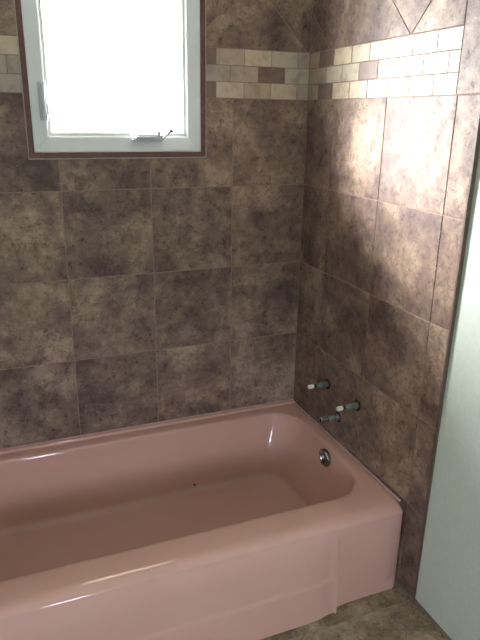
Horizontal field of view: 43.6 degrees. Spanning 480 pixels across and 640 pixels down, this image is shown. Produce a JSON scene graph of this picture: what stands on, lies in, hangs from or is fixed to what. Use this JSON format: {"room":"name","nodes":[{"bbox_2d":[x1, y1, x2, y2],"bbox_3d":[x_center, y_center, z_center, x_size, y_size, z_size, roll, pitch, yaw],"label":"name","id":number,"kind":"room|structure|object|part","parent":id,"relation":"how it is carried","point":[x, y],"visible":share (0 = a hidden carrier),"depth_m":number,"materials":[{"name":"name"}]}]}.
{"room":"bathroom","nodes":[
{"label":"bathroom","id":0,"kind":"room"},
{"bbox_2d":[0,0,312,448],"bbox_3d":[-0.483,-0.434,2.059,1.520,2.400,0.110,-7,20,-21],"label":"wall","id":1,"kind":"structure","parent":0,"point":[133,292],"depth_m":2.14,"materials":[{"name":"tile"}]},
{"bbox_2d":[13,0,205,159],"bbox_3d":[-0.390,-0.886,1.887,0.592,0.733,0.086,-7,20,-21],"label":"window","id":2,"kind":"structure","parent":1,"relation":"in","point":[42,143],"depth_m":1.95,"materials":[{"name":"white plastic"}]},
{"bbox_3d":[-0.602,-0.672,1.849,0.022,0.107,0.028,-7,20,-21],"label":"lock lever","id":3,"kind":"part","parent":2,"relation":"part of","materials":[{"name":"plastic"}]},
{"bbox_3d":[-0.306,-0.613,1.984,0.087,0.026,0.026,-7,20,-21],"label":"crank handle","id":4,"kind":"part","parent":2,"relation":"part of","materials":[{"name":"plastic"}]},
{"bbox_3d":[-0.241,-0.625,2.011,0.040,0.038,0.017,1,19,0],"label":"lock knob","id":5,"kind":"part","parent":2,"relation":"part of","materials":[{"name":"silver metal"}]},
{"bbox_2d":[260,576,451,639],"bbox_3d":[0.059,1.196,1.172,1.740,0.100,3.160,-7,20,-21],"label":"floor","id":6,"kind":"structure","parent":0,"point":[393,613],"depth_m":1.83,"materials":[{"name":"tile"}]},
{"bbox_2d":[0,399,402,639],"bbox_3d":[-0.323,0.692,1.986,1.516,0.320,0.822,-7,20,-21],"label":"bathtub","id":7,"kind":"object","parent":6,"relation":"on","point":[252,522],"visible":1,"depth_m":1.97,"materials":[{"name":"pink ceramic"}]},
{"bbox_3d":[0.303,0.517,2.221,0.012,0.035,0.021,-16,25,-40],"label":"trip lever","id":8,"kind":"part","parent":7,"relation":"part of","materials":[{"name":"silver metal"}]},
{"bbox_3d":[0.316,0.512,2.225,0.027,0.071,0.072,-7,20,-21],"label":"overflow plate","id":9,"kind":"part","parent":7,"relation":"part of","materials":[{"name":"silver metal"}]},
{"bbox_2d":[293,0,479,639],"bbox_3d":[0.802,-0.086,1.096,0.101,2.401,3.050,-7,20,-21],"label":"wall","id":10,"kind":"structure","parent":0,"point":[388,315],"depth_m":1.78,"materials":[{"name":"tile"}]},
{"bbox_2d":[307,381,328,388],"bbox_3d":[0.307,0.245,2.264,0.113,0.026,0.023,-7,20,-21],"label":"stem","id":11,"kind":"object","parent":10,"relation":"attached to","point":[323,384],"visible":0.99,"depth_m":2.25,"materials":[{"name":"silver metal"}]},
{"bbox_2d":[319,414,339,423],"bbox_3d":[0.343,0.362,2.218,0.104,0.029,0.026,-7,20,-21],"label":"stem","id":12,"kind":"object","parent":10,"relation":"attached to","point":[334,417],"visible":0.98,"depth_m":2.21,"materials":[{"name":"silver metal"}]},
{"bbox_2d":[336,402,358,410],"bbox_3d":[0.384,0.300,2.081,0.113,0.026,0.023,-7,20,-21],"label":"stem","id":13,"kind":"object","parent":10,"relation":"attached to","point":[355,405],"visible":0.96,"depth_m":2.07,"materials":[{"name":"silver metal"}]}
]}

